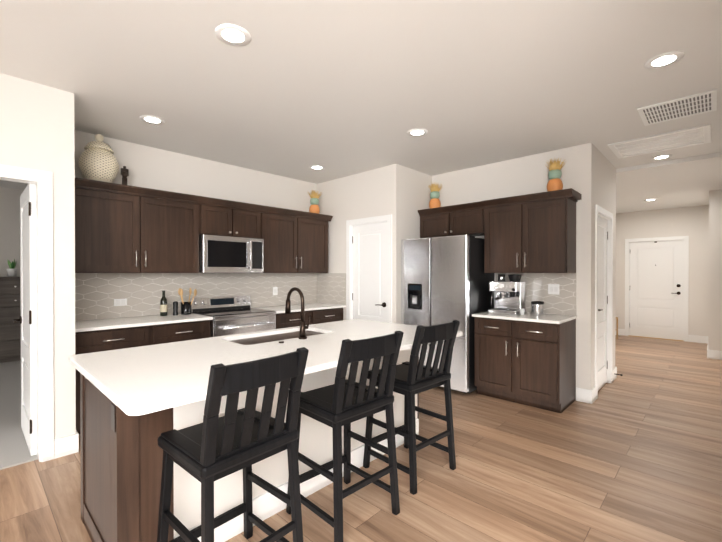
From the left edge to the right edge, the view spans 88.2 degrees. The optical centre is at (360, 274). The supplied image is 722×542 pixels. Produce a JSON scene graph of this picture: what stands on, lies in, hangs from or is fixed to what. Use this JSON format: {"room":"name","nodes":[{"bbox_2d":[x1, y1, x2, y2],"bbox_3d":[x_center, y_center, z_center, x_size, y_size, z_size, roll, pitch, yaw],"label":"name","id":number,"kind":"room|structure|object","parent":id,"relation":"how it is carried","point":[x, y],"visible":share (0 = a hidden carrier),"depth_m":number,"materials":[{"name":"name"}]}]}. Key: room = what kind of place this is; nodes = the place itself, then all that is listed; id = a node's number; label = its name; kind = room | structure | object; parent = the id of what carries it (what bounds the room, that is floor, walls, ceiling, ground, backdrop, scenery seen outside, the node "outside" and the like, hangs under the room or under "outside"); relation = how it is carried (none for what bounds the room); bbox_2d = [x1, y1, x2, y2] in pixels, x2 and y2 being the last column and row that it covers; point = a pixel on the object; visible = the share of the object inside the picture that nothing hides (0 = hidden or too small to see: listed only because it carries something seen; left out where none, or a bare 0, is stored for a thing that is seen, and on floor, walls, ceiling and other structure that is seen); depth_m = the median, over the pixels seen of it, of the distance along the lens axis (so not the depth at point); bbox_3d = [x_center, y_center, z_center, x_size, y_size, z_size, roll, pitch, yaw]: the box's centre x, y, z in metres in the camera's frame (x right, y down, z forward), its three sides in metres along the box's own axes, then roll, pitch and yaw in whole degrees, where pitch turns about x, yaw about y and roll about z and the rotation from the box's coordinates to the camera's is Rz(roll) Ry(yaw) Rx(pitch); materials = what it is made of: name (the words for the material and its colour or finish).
{"room":"kitchen","nodes":[
{"label":"kitchen","id":0,"kind":"room"},
{"bbox_2d":[0,360,37,469],"bbox_3d":[-4.625,1.371,3.828,4.760,0.062,6.600,0,0,44],"label":"floor","id":1,"kind":"structure","parent":0,"point":[14,450],"depth_m":3.43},
{"bbox_2d":[0,277,36,362],"bbox_3d":[-5.624,0.678,5.685,0.496,1.300,1.024,0,0,44],"label":"dresser","id":2,"kind":"object","parent":1,"relation":"on","point":[10,337],"visible":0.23,"depth_m":5.67,"materials":[{"name":"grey wood"}]},
{"bbox_2d":[7,259,17,276],"bbox_3d":[-5.474,-0.116,5.841,0.143,0.284,0.128,0,0,44],"label":"snake plant","id":3,"kind":"object","parent":2,"relation":"on","point":[11,271],"visible":1,"depth_m":5.81,"materials":[{"name":"green plant"}]},
{"bbox_2d":[0,335,721,541],"bbox_3d":[2.080,1.385,2.419,8.820,0.050,13.800,0,0,44],"label":"floor","id":4,"kind":"structure","parent":0,"point":[633,453],"depth_m":2.50,"materials":[{"name":"brown wood"}]},
{"bbox_2d":[75,320,209,433],"bbox_3d":[-2.203,0.910,3.692,0.608,0.884,1.191,0,0,44],"label":"base cabinet","id":5,"kind":"object","parent":4,"relation":"on","point":[103,340],"depth_m":3.39,"materials":[{"name":"brown wood"}]},
{"bbox_2d":[75,303,345,331],"bbox_3d":[-1.520,0.449,4.375,0.641,0.029,3.126,0,0,44],"label":"countertop","id":6,"kind":"structure","parent":5,"relation":"on","point":[106,324],"depth_m":3.67,"materials":[{"name":"stone"}]},
{"bbox_2d":[160,291,167,315],"bbox_3d":[-2.111,0.302,3.984,0.071,0.268,0.071,0,0,44],"label":"wine bottle","id":7,"kind":"object","parent":6,"relation":"on","point":[163,307],"visible":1,"depth_m":3.96,"materials":[{"name":"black glass"}]},
{"bbox_2d":[173,301,177,314],"bbox_3d":[-2.010,0.359,4.033,0.055,0.152,0.056,0,0,44],"label":"pepper mill","id":8,"kind":"object","parent":6,"relation":"on","point":[175,307],"visible":1,"depth_m":4.01,"materials":[{"name":"black plastic"}]},
{"bbox_2d":[178,288,196,314],"bbox_3d":[-1.930,0.288,4.123,0.161,0.293,0.176,0,0,44],"label":"utensil crock","id":9,"kind":"object","parent":6,"relation":"on","point":[185,308],"visible":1,"depth_m":4.08,"materials":[{"name":"black ceramic"}]},
{"bbox_2d":[157,347,308,541],"bbox_3d":[-0.554,0.841,1.618,0.500,1.050,0.474,0,0,41],"label":"bar stool","id":10,"kind":"object","parent":4,"relation":"on","point":[210,449],"visible":1,"depth_m":1.52,"materials":[{"name":"black wood"}]},
{"bbox_2d":[190,295,275,336],"bbox_3d":[-1.480,0.810,4.353,0.726,1.078,0.752,0,0,44],"label":"range","id":11,"kind":"object","parent":4,"relation":"on","point":[231,315],"visible":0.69,"depth_m":4.28,"materials":[{"name":"silver metal"}]},
{"bbox_2d":[68,319,462,541],"bbox_3d":[-0.408,0.902,2.499,1.180,0.914,2.310,0,0,44],"label":"kitchen island","id":12,"kind":"object","parent":4,"relation":"on","point":[135,402],"visible":0.54,"depth_m":1.89,"materials":[{"name":"stone"}]},
{"bbox_2d":[68,319,462,415],"bbox_3d":[-0.408,0.460,2.496,1.180,0.029,2.310,0,0,44],"label":"island countertop","id":13,"kind":"structure","parent":12,"relation":"on","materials":[{"name":"stone"}]},
{"bbox_2d":[279,287,310,342],"bbox_3d":[-0.515,0.266,2.598,0.233,0.357,0.268,0,0,44],"label":"kitchen faucet","id":14,"kind":"object","parent":13,"relation":"on","point":[303,327],"visible":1,"depth_m":2.60,"materials":[{"name":"brown metal"}]},
{"bbox_2d":[275,308,342,328],"bbox_3d":[-0.863,0.902,5.102,0.608,0.884,1.171,0,0,44],"label":"base cabinet","id":15,"kind":"object","parent":4,"relation":"on","point":[283,320],"depth_m":4.87,"materials":[{"name":"brown wood"}]},
{"bbox_2d":[286,331,403,541],"bbox_3d":[-0.088,0.838,2.116,0.474,1.050,0.500,0,0,-44],"label":"bar stool","id":16,"kind":"object","parent":4,"relation":"on","point":[339,403],"visible":0.88,"depth_m":1.99,"materials":[{"name":"black wood"}]},
{"bbox_2d":[363,320,459,494],"bbox_3d":[0.356,0.835,2.604,0.474,1.050,0.500,0,0,-42],"label":"bar stool","id":17,"kind":"object","parent":4,"relation":"on","point":[412,378],"visible":1,"depth_m":2.48,"materials":[{"name":"black wood"}]},
{"bbox_2d":[401,235,493,393],"bbox_3d":[1.075,0.449,4.663,0.910,1.795,0.725,0,0,44],"label":"refrigerator","id":18,"kind":"object","parent":4,"relation":"on","point":[445,279],"visible":0.6,"depth_m":4.30,"materials":[{"name":"silver metal"}]},
{"bbox_2d":[474,317,575,412],"bbox_3d":[1.777,0.908,4.085,0.880,0.884,0.635,0,0,44],"label":"base cabinet","id":19,"kind":"object","parent":4,"relation":"on","point":[532,364],"visible":0.96,"depth_m":3.84,"materials":[{"name":"brown wood"}]},
{"bbox_2d":[472,311,576,323],"bbox_3d":[1.778,0.451,4.075,0.899,0.029,0.631,0,0,44],"label":"countertop","id":20,"kind":"structure","parent":19,"relation":"on","point":[548,318],"depth_m":3.92,"materials":[{"name":"stone"}]},
{"bbox_2d":[488,274,524,314],"bbox_3d":[1.640,0.214,4.227,0.310,0.441,0.377,0,0,44],"label":"espresso machine","id":21,"kind":"object","parent":20,"relation":"on","point":[509,297],"visible":0.96,"depth_m":4.19,"materials":[{"name":"silver metal"}]},
{"bbox_2d":[531,301,543,314],"bbox_3d":[1.939,0.364,4.093,0.127,0.142,0.128,0,0,44],"label":"canister","id":22,"kind":"object","parent":20,"relation":"on","point":[536,307],"visible":1,"depth_m":4.04,"materials":[{"name":"silver metal"}]},
{"bbox_2d":[616,317,617,338],"bbox_3d":[4.972,1.101,7.533,0.280,0.460,0.700,0,0,44],"label":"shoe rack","id":23,"kind":"object","parent":4,"relation":"on","point":[617,328],"visible":0.19,"depth_m":7.68,"materials":[{"name":"brown wood"}]},
{"bbox_2d":[0,73,721,438],"bbox_3d":[-0.335,-0.023,4.681,9.790,2.740,13.760,0,0,44],"label":"wall","id":24,"kind":"structure","parent":0,"point":[36,127],"depth_m":4.47,"materials":[{"name":"white paint"}]},
{"bbox_2d":[13,183,36,455],"bbox_3d":[-2.724,0.326,3.005,0.773,2.030,0.088,0,0,44],"label":"bedroom door","id":25,"kind":"structure","parent":24,"relation":"in","point":[27,319],"depth_m":2.82,"materials":[{"name":"white wood"}]},
{"bbox_2d":[114,299,126,305],"bbox_3d":[-2.475,0.282,3.833,0.005,0.072,0.115,0,0,44],"label":"outlet","id":26,"kind":"object","parent":24,"relation":"attached to","point":[117,302],"depth_m":3.83,"materials":[{"name":"white plastic"}]},
{"bbox_2d":[75,177,202,272],"bbox_3d":[-2.299,-0.440,3.784,0.333,0.840,1.179,0,0,44],"label":"upper cabinet","id":27,"kind":"object","parent":24,"relation":"attached to","point":[119,230],"depth_m":3.63,"materials":[{"name":"brown wood"}]},
{"bbox_2d":[79,134,118,182],"bbox_3d":[-2.493,-1.102,3.546,0.316,0.482,0.316,0,0,44],"label":"decor","id":28,"kind":"object","parent":27,"relation":"on","point":[98,161],"visible":0.88,"depth_m":3.45,"materials":[{"name":"beige wicker"}]},
{"bbox_2d":[121,166,128,184],"bbox_3d":[-2.359,-0.974,3.716,0.052,0.225,0.068,0,0,44],"label":"statue","id":29,"kind":"object","parent":27,"relation":"on","point":[124,172],"visible":0.9,"depth_m":3.70,"materials":[{"name":"brown"}]},
{"bbox_2d":[203,197,258,238],"bbox_3d":[-1.630,-0.658,4.486,0.333,0.412,0.762,0,0,44],"label":"upper cabinet","id":30,"kind":"object","parent":24,"relation":"attached to","point":[221,217],"depth_m":4.35,"materials":[{"name":"brown wood"}]},
{"bbox_2d":[199,234,263,272],"bbox_3d":[-1.584,-0.234,4.446,0.457,0.424,0.748,0,0,44],"label":"microwave","id":31,"kind":"object","parent":30,"relation":"attached to","point":[223,254],"visible":1,"depth_m":4.28,"materials":[{"name":"silver metal"}]},
{"bbox_2d":[273,287,277,294],"bbox_3d":[-1.193,0.224,5.181,0.005,0.115,0.075,0,0,44],"label":"outlet","id":32,"kind":"object","parent":24,"relation":"attached to","point":[275,289],"depth_m":5.18,"materials":[{"name":"white plastic"}]},
{"bbox_2d":[259,205,330,272],"bbox_3d":[-0.979,-0.448,5.172,0.333,0.840,1.122,0,0,44],"label":"upper cabinet","id":33,"kind":"object","parent":24,"relation":"attached to","point":[295,241],"depth_m":5.02,"materials":[{"name":"brown wood"}]},
{"bbox_2d":[308,190,321,213],"bbox_3d":[-0.670,-1.066,5.482,0.212,0.388,0.228,0,0,44],"label":"pots","id":34,"kind":"object","parent":33,"relation":"on","point":[314,202],"visible":0.92,"depth_m":5.43,"materials":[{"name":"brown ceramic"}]},
{"bbox_2d":[75,273,576,320],"bbox_3d":[-0.258,0.209,3.737,3.364,0.455,3.942,0,0,44],"label":"tile backsplash","id":35,"kind":"structure","parent":24,"relation":"attached to","point":[96,294],"depth_m":4.22,"materials":[{"name":"white tile"}]},
{"bbox_2d":[0,164,721,461],"bbox_3d":[1.970,0.291,4.683,4.050,2.112,10.502,0,0,44],"label":"door trim","id":36,"kind":"structure","parent":24,"relation":"attached to","point":[49,447],"depth_m":2.77,"materials":[{"name":"white"}]},
{"bbox_2d":[352,222,386,321],"bbox_3d":[0.109,0.322,5.014,0.663,2.030,0.088,0,0,44],"label":"pantry door","id":37,"kind":"structure","parent":24,"relation":"in","point":[369,293],"depth_m":5.01,"materials":[{"name":"white wood"}]},
{"bbox_2d":[418,201,481,237],"bbox_3d":[1.226,-0.683,4.813,0.915,0.367,0.328,0,0,44],"label":"upper cabinet","id":38,"kind":"object","parent":24,"relation":"attached to","point":[461,219],"depth_m":4.66,"materials":[{"name":"brown wood"}]},
{"bbox_2d":[428,182,441,207],"bbox_3d":[1.011,-1.063,5.029,0.212,0.388,0.228,0,0,44],"label":"vase","id":39,"kind":"object","parent":38,"relation":"on","point":[434,202],"visible":0.88,"depth_m":4.97,"materials":[{"name":"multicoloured ceramic"}]},
{"bbox_2d":[482,188,577,272],"bbox_3d":[1.875,-0.442,4.180,0.880,0.840,0.353,0,0,44],"label":"upper cabinet","id":40,"kind":"object","parent":24,"relation":"attached to","point":[532,233],"depth_m":3.99,"materials":[{"name":"brown wood"}]},
{"bbox_2d":[546,158,565,190],"bbox_3d":[2.084,-1.057,3.981,0.212,0.388,0.228,0,0,44],"label":"pots","id":41,"kind":"object","parent":40,"relation":"on","point":[554,177],"visible":0.88,"depth_m":3.93,"materials":[{"name":"brown ceramic"}]},
{"bbox_2d":[548,284,558,294],"bbox_3d":[2.150,0.160,4.154,0.115,0.115,0.006,0,0,44],"label":"outlet","id":42,"kind":"object","parent":24,"relation":"attached to","point":[553,288],"depth_m":4.15,"materials":[{"name":"white plastic"}]},
{"bbox_2d":[598,216,607,390],"bbox_3d":[2.834,0.325,4.382,0.088,2.030,0.733,0,0,44],"label":"closet door","id":43,"kind":"structure","parent":24,"relation":"in","point":[602,302],"depth_m":4.46,"materials":[{"name":"white"}]},
{"bbox_2d":[630,240,682,339],"bbox_3d":[6.164,0.302,7.804,0.893,2.030,0.088,0,0,44],"label":"front door","id":44,"kind":"structure","parent":24,"relation":"in","point":[656,289],"depth_m":7.79,"materials":[{"name":"white wood"}]},
{"bbox_2d":[0,0,721,212],"bbox_3d":[0.704,-1.413,3.712,12.620,0.150,13.800,0,0,44],"label":"ceiling","id":45,"kind":"structure","parent":0,"point":[297,89],"depth_m":2.62,"materials":[{"name":"white paint"}]},
{"bbox_2d":[140,115,164,124],"bbox_3d":[-1.861,-1.383,3.323,0.200,0.004,0.200,0,0,44],"label":"recessed light","id":46,"kind":"object","parent":45,"relation":"in","point":[150,119],"visible":1,"depth_m":3.31,"materials":[{"name":"white"}]},
{"bbox_2d":[215,24,250,45],"bbox_3d":[-0.735,-1.376,2.142,0.200,0.004,0.200,0,0,44],"label":"recessed light","id":47,"kind":"object","parent":45,"relation":"in","point":[232,34],"visible":1,"depth_m":2.14,"materials":[{"name":"white"}]},
{"bbox_2d":[309,165,324,169],"bbox_3d":[-0.569,-1.392,4.827,0.200,0.004,0.200,0,0,44],"label":"recessed light","id":48,"kind":"object","parent":45,"relation":"in","point":[316,167],"visible":1,"depth_m":4.82,"materials":[{"name":"white"}]},
{"bbox_2d":[407,129,427,136],"bbox_3d":[0.550,-1.385,3.624,0.200,0.004,0.200,0,0,44],"label":"recessed light","id":49,"kind":"object","parent":45,"relation":"in","point":[417,132],"visible":1,"depth_m":3.62,"materials":[{"name":"white"}]},
{"bbox_2d":[608,124,710,158],"bbox_3d":[3.128,-1.382,3.911,0.800,0.014,0.630,0,0,44],"label":"attic access panel","id":50,"kind":"object","parent":45,"relation":"attached to","point":[693,136],"visible":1,"depth_m":3.88,"materials":[{"name":"white paint"}]},
{"bbox_2d":[651,154,671,159],"bbox_3d":[3.544,-1.389,4.392,0.200,0.004,0.200,0,0,44],"label":"recessed light","id":51,"kind":"object","parent":45,"relation":"in","point":[665,156],"visible":1,"depth_m":4.40,"materials":[{"name":"white"}]},
{"bbox_2d":[644,51,683,68],"bbox_3d":[1.946,-1.378,2.393,0.200,0.004,0.200,0,0,44],"label":"recessed light","id":52,"kind":"object","parent":45,"relation":"in","point":[666,59],"visible":1,"depth_m":2.39,"materials":[{"name":"white"}]},
{"bbox_2d":[637,89,716,125],"bbox_3d":[2.632,-1.378,3.100,0.480,0.012,0.470,0,0,44],"label":"ceiling vent","id":53,"kind":"object","parent":45,"relation":"in","point":[693,105],"visible":0.96,"depth_m":3.08,"materials":[{"name":"white metal"}]}
]}

